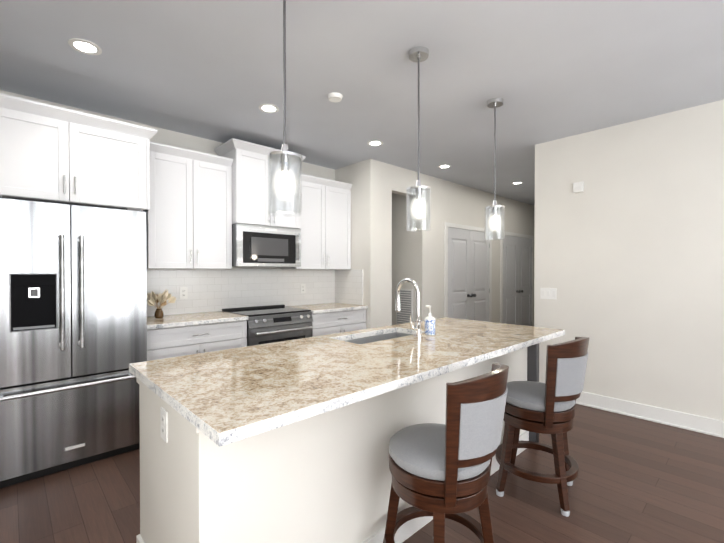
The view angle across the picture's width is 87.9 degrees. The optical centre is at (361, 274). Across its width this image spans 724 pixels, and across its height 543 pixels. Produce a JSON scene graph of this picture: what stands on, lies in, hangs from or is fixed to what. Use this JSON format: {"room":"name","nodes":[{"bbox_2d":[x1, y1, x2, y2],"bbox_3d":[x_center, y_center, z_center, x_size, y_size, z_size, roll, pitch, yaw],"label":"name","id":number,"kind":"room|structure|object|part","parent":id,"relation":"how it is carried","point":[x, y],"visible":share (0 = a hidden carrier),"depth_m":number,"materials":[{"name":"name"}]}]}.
{"room":"kitchen","nodes":[
{"label":"kitchen","id":0,"kind":"room"},
{"bbox_2d":[0,90,334,316],"bbox_3d":[-2.003,-0.051,3.696,4.380,2.740,0.120,0,1,-43],"label":"wall","id":1,"kind":"structure","parent":0,"point":[179,139],"depth_m":3.82,"materials":[{"name":"paint"}]},
{"bbox_2d":[0,93,156,211],"bbox_3d":[-2.261,-0.845,2.912,1.060,0.650,0.654,0,1,-43],"label":"upper cabinet","id":2,"kind":"object","parent":1,"relation":"attached to","point":[49,153],"visible":0.96,"depth_m":2.68,"materials":[{"name":"white wood"}]},
{"bbox_2d":[146,141,232,268],"bbox_3d":[-1.692,-0.607,3.648,0.763,1.108,0.366,0,1,-43],"label":"upper cabinet","id":3,"kind":"object","parent":1,"relation":"attached to","point":[189,219],"visible":0.94,"depth_m":3.51,"materials":[{"name":"white wood"}]},
{"bbox_2d":[146,269,362,315],"bbox_3d":[-1.081,0.169,4.097,2.486,0.450,0.558,0,1,-43],"label":"backsplash","id":4,"kind":"structure","parent":1,"relation":"attached to","point":[211,290],"depth_m":4.28,"materials":[{"name":"tile"}]},
{"bbox_2d":[180,287,187,298],"bbox_3d":[-1.796,0.188,3.785,0.075,0.118,0.008,0,1,-43],"label":"outlet","id":5,"kind":"object","parent":4,"relation":"attached to","point":[183,292],"visible":1,"depth_m":3.78,"materials":[{"name":"white plastic"}]},
{"bbox_2d":[300,284,305,292],"bbox_3d":[-0.748,0.179,4.772,0.075,0.118,0.008,0,1,-43],"label":"outlet","id":6,"kind":"object","parent":4,"relation":"attached to","point":[302,288],"visible":1,"depth_m":4.77,"materials":[{"name":"white plastic"}]},
{"bbox_2d":[214,138,305,228],"bbox_3d":[-1.106,-0.928,4.136,0.860,0.825,0.456,0,1,-43],"label":"upper cabinet","id":7,"kind":"object","parent":1,"relation":"attached to","point":[250,181],"visible":0.65,"depth_m":3.89,"materials":[{"name":"white wood"}]},
{"bbox_2d":[232,223,300,266],"bbox_3d":[-1.093,-0.298,4.128,0.756,0.426,0.487,0,1,-43],"label":"microwave","id":8,"kind":"object","parent":7,"relation":"attached to","point":[260,246],"visible":0.96,"depth_m":3.95,"materials":[{"name":"silver metal"}]},
{"bbox_2d":[281,174,351,269],"bbox_3d":[-0.551,-0.616,4.722,0.844,1.108,0.366,0,1,-43],"label":"upper cabinet","id":9,"kind":"object","parent":1,"relation":"attached to","point":[325,222],"visible":0.83,"depth_m":4.62,"materials":[{"name":"white wood"}]},
{"bbox_2d":[0,347,723,542],"bbox_3d":[2.818,1.373,3.228,10.740,0.100,8.290,0,1,-43],"label":"floor","id":10,"kind":"structure","parent":0,"point":[637,480],"depth_m":2.24,"materials":[{"name":"brown wood"}]},
{"bbox_2d":[0,195,146,487],"bbox_3d":[-2.211,0.417,2.805,0.910,1.818,0.838,0,1,-43],"label":"fridge","id":11,"kind":"object","parent":10,"relation":"on","point":[73,317],"visible":0.96,"depth_m":2.53,"materials":[{"name":"grey metal"}]},
{"bbox_2d":[147,320,246,360],"bbox_3d":[-1.627,0.879,3.524,0.890,0.881,0.654,0,1,-43],"label":"base cabinet","id":12,"kind":"object","parent":10,"relation":"on","point":[169,342],"visible":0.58,"depth_m":3.28,"materials":[{"name":"white wood"}]},
{"bbox_2d":[147,311,247,329],"bbox_3d":[-1.627,0.418,3.518,0.895,0.037,0.629,0,1,-43],"label":"countertop","id":13,"kind":"structure","parent":12,"relation":"on","point":[175,320],"depth_m":3.42,"materials":[{"name":"stone"}]},
{"bbox_2d":[147,289,175,317],"bbox_3d":[-1.868,0.268,3.480,0.276,0.263,0.274,0,1,-43],"label":"vase","id":14,"kind":"object","parent":13,"relation":"on","point":[162,298],"visible":1,"depth_m":3.42,"materials":[{"name":"beige plant"}]},
{"bbox_2d":[222,305,312,345],"bbox_3d":[-1.003,0.843,4.064,0.750,0.945,0.687,0,1,-43],"label":"range","id":15,"kind":"object","parent":10,"relation":"on","point":[272,324],"visible":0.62,"depth_m":3.87,"materials":[{"name":"silver metal"}]},
{"bbox_2d":[136,345,538,542],"bbox_3d":[0.155,0.889,2.309,2.530,0.882,0.820,0,1,-43],"label":"kitchen island","id":16,"kind":"object","parent":10,"relation":"on","point":[287,441],"depth_m":1.53,"materials":[{"name":"paint"}]},
{"bbox_2d":[160,407,167,442],"bbox_3d":[-0.769,0.583,1.457,0.008,0.118,0.075,0,1,-43],"label":"outlet","id":17,"kind":"object","parent":16,"relation":"attached to","point":[164,422],"visible":1,"depth_m":1.45,"materials":[{"name":"white plastic"}]},
{"bbox_2d":[129,317,564,448],"bbox_3d":[0.203,0.429,2.254,2.570,0.037,1.030,0,1,-43],"label":"island countertop","id":18,"kind":"structure","parent":16,"relation":"on","point":[230,396],"depth_m":1.63,"materials":[{"name":"beige stone"}]},
{"bbox_2d":[345,329,404,340],"bbox_3d":[0.127,0.553,2.548,0.668,0.239,0.308,0,1,-43],"label":"sink","id":19,"kind":"object","parent":18,"relation":"in","point":[396,332],"depth_m":2.73,"materials":[{"name":"silver metal"}]},
{"bbox_2d":[395,278,421,337],"bbox_3d":[0.287,0.216,2.470,0.110,0.384,0.221,0,1,-43],"label":"faucet","id":20,"kind":"object","parent":18,"relation":"on","point":[417,327],"visible":1,"depth_m":2.42,"materials":[{"name":"silver metal"}]},
{"bbox_2d":[425,305,434,335],"bbox_3d":[0.459,0.308,2.536,0.072,0.198,0.072,0,1,-43],"label":"soap dispenser","id":21,"kind":"object","parent":18,"relation":"on","point":[429,325],"visible":1,"depth_m":2.51,"materials":[{"name":"white plastic"}]},
{"bbox_2d":[312,309,365,336],"bbox_3d":[-0.448,0.870,4.635,0.831,0.881,0.654,0,1,-43],"label":"base cabinet","id":22,"kind":"object","parent":10,"relation":"on","point":[327,323],"visible":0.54,"depth_m":4.39,"materials":[{"name":"white wood"}]},
{"bbox_2d":[285,303,367,313],"bbox_3d":[-0.447,0.409,4.629,0.834,0.037,0.629,0,1,-43],"label":"countertop","id":23,"kind":"structure","parent":22,"relation":"on","point":[324,308],"depth_m":4.54,"materials":[{"name":"stone"}]},
{"bbox_2d":[383,363,508,542],"bbox_3d":[0.347,0.850,1.602,0.464,0.973,0.515,0,1,-43],"label":"stool","id":24,"kind":"object","parent":10,"relation":"on","point":[440,473],"visible":1,"depth_m":1.43,"materials":[{"name":"brown wood"}]},
{"bbox_2d":[496,337,588,516],"bbox_3d":[1.088,0.844,2.303,0.472,0.973,0.518,0,1,-43],"label":"stool","id":25,"kind":"object","parent":10,"relation":"on","point":[547,406],"visible":0.94,"depth_m":2.13,"materials":[{"name":"brown wood"}]},
{"bbox_2d":[0,0,723,205],"bbox_3d":[2.818,-1.467,3.203,10.740,0.100,8.290,0,1,-43],"label":"ceiling","id":26,"kind":"structure","parent":0,"point":[548,70],"depth_m":2.60,"materials":[{"name":"paint"}]},
{"bbox_2d":[68,38,101,54],"bbox_3d":[-1.711,-1.407,2.324,0.170,0.006,0.170,0,1,-43],"label":"recessed light","id":27,"kind":"object","parent":26,"relation":"in","point":[84,46],"visible":1,"depth_m":2.32,"materials":[{"name":"white"}]},
{"bbox_2d":[259,104,278,112],"bbox_3d":[-0.794,-1.414,3.202,0.170,0.006,0.170,0,1,-43],"label":"recessed light","id":28,"kind":"object","parent":26,"relation":"in","point":[268,108],"visible":1,"depth_m":3.20,"materials":[{"name":"white"}]},
{"bbox_2d":[267,0,301,216],"bbox_3d":[-0.354,-0.839,1.719,0.156,1.130,0.156,0,1,-43],"label":"pendant light","id":29,"kind":"object","parent":26,"relation":"hanging from","point":[284,157],"visible":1,"depth_m":1.71,"materials":[{"name":"clear glass"}]},
{"bbox_3d":[-0.354,-0.402,1.723,0.152,0.255,0.152,0,1,-43],"label":"lamp shade","id":30,"kind":"part","parent":29,"relation":"part of","materials":[{"name":"clear glass"}]},
{"bbox_3d":[-0.354,-0.419,1.722,0.053,0.100,0.052,0,1,-43],"label":"bulb","id":31,"kind":"part","parent":29,"relation":"part of","materials":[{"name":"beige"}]},
{"bbox_2d":[328,92,342,102],"bbox_3d":[-0.213,-1.400,2.980,0.120,0.030,0.120,0,1,-43],"label":"smoke detector","id":32,"kind":"object","parent":26,"relation":"attached to","point":[335,97],"visible":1,"depth_m":2.95,"materials":[{"name":"white plastic"}]},
{"bbox_2d":[368,140,382,145],"bbox_3d":[0.145,-1.422,4.072,0.170,0.006,0.170,0,1,-43],"label":"recessed light","id":33,"kind":"object","parent":26,"relation":"in","point":[375,143],"visible":1,"depth_m":4.07,"materials":[{"name":"white"}]},
{"bbox_2d":[406,46,430,230],"bbox_3d":[0.360,-0.845,2.391,0.156,1.130,0.156,0,1,-43],"label":"pendant light","id":34,"kind":"object","parent":26,"relation":"hanging from","point":[418,54],"visible":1,"depth_m":2.38,"materials":[{"name":"clear glass"}]},
{"bbox_3d":[0.360,-0.408,2.394,0.152,0.255,0.152,0,1,-43],"label":"lamp shade","id":35,"kind":"part","parent":34,"relation":"part of","materials":[{"name":"clear glass"}]},
{"bbox_3d":[0.360,-0.425,2.394,0.053,0.100,0.052,0,1,-43],"label":"bulb","id":36,"kind":"part","parent":34,"relation":"part of","materials":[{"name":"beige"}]},
{"bbox_2d":[438,164,450,167],"bbox_3d":[1.092,-1.429,4.978,0.170,0.006,0.170,0,1,-43],"label":"recessed light","id":37,"kind":"object","parent":26,"relation":"in","point":[444,166],"visible":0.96,"depth_m":4.98,"materials":[{"name":"white"}]},
{"bbox_2d":[485,97,504,239],"bbox_3d":[1.088,-0.851,3.076,0.156,1.130,0.156,0,1,-43],"label":"pendant light","id":38,"kind":"object","parent":26,"relation":"hanging from","point":[494,103],"visible":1,"depth_m":3.07,"materials":[{"name":"clear glass"}]},
{"bbox_3d":[1.088,-0.431,3.080,0.053,0.100,0.052,0,1,-43],"label":"bulb","id":39,"kind":"part","parent":38,"relation":"part of","materials":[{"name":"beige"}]},
{"bbox_3d":[1.088,-0.414,3.080,0.152,0.255,0.152,0,1,-43],"label":"lamp shade","id":40,"kind":"part","parent":38,"relation":"part of","materials":[{"name":"clear glass"}]},
{"bbox_2d":[335,159,391,328],"bbox_3d":[-0.137,-0.065,5.193,0.390,2.740,1.120,0,1,-43],"label":"wall","id":41,"kind":"structure","parent":0,"point":[370,180],"depth_m":4.77,"materials":[{"name":"paint"}]},
{"bbox_2d":[392,193,415,324],"bbox_3d":[0.481,-0.070,5.857,0.120,2.740,1.000,0,1,-43],"label":"wall","id":42,"kind":"structure","parent":0,"point":[403,253],"depth_m":5.63,"materials":[{"name":"paint"}]},
{"bbox_2d":[396,288,412,324],"bbox_3d":[0.629,0.677,5.604,0.016,0.930,0.320,0,1,-43],"label":"air vent","id":43,"kind":"object","parent":42,"relation":"in","point":[406,312],"visible":0.5,"depth_m":5.57,"materials":[{"name":"white"}]},
{"bbox_2d":[392,165,534,325],"bbox_3d":[2.478,-0.080,6.968,5.850,2.740,0.120,0,1,-43],"label":"wall","id":44,"kind":"structure","parent":0,"point":[454,203],"depth_m":5.71,"materials":[{"name":"paint"}]},
{"bbox_2d":[444,222,491,321],"bbox_3d":[1.804,0.249,6.191,1.430,2.095,0.088,0,1,-43],"label":"closet door","id":45,"kind":"structure","parent":44,"relation":"in","point":[467,272],"depth_m":6.15,"materials":[{"name":"white wood"}]},
{"bbox_2d":[500,231,533,325],"bbox_3d":[3.114,0.239,7.425,1.430,2.095,0.088,0,1,-43],"label":"closet door","id":46,"kind":"structure","parent":44,"relation":"in","point":[516,274],"depth_m":7.40,"materials":[{"name":"white wood"}]},
{"bbox_2d":[534,100,723,420],"bbox_3d":[3.787,-0.039,2.260,0.160,2.740,5.330,0,1,-43],"label":"wall","id":47,"kind":"structure","parent":0,"point":[629,253],"depth_m":3.44,"materials":[{"name":"paint"}]},
{"bbox_2d":[540,288,556,298],"bbox_3d":[2.000,0.206,4.034,0.009,0.118,0.165,0,1,-43],"label":"switch plate","id":48,"kind":"object","parent":47,"relation":"attached to","point":[548,293],"visible":1,"depth_m":4.03,"materials":[{"name":"white plastic"}]},
{"bbox_2d":[573,181,583,192],"bbox_3d":[2.189,-0.882,3.804,0.035,0.100,0.090,0,1,-43],"label":"alarm device","id":49,"kind":"object","parent":47,"relation":"attached to","point":[578,187],"visible":0.98,"depth_m":3.79,"materials":[{"name":"white plastic"}]},
{"bbox_2d":[576,391,723,435],"bbox_3d":[3.719,1.264,2.214,0.015,0.135,5.320,0,1,-43],"label":"baseboard","id":50,"kind":"structure","parent":47,"relation":"attached to","point":[706,424],"depth_m":3.36,"materials":[{"name":"white wood"}]},
{"bbox_2d":[576,402,723,437],"bbox_3d":[3.703,1.321,2.211,0.012,0.020,5.336,0,1,-43],"label":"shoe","id":51,"kind":"object","parent":47,"relation":"attached to","point":[670,424],"depth_m":3.36,"materials":[{"name":"white wood"}]}
]}

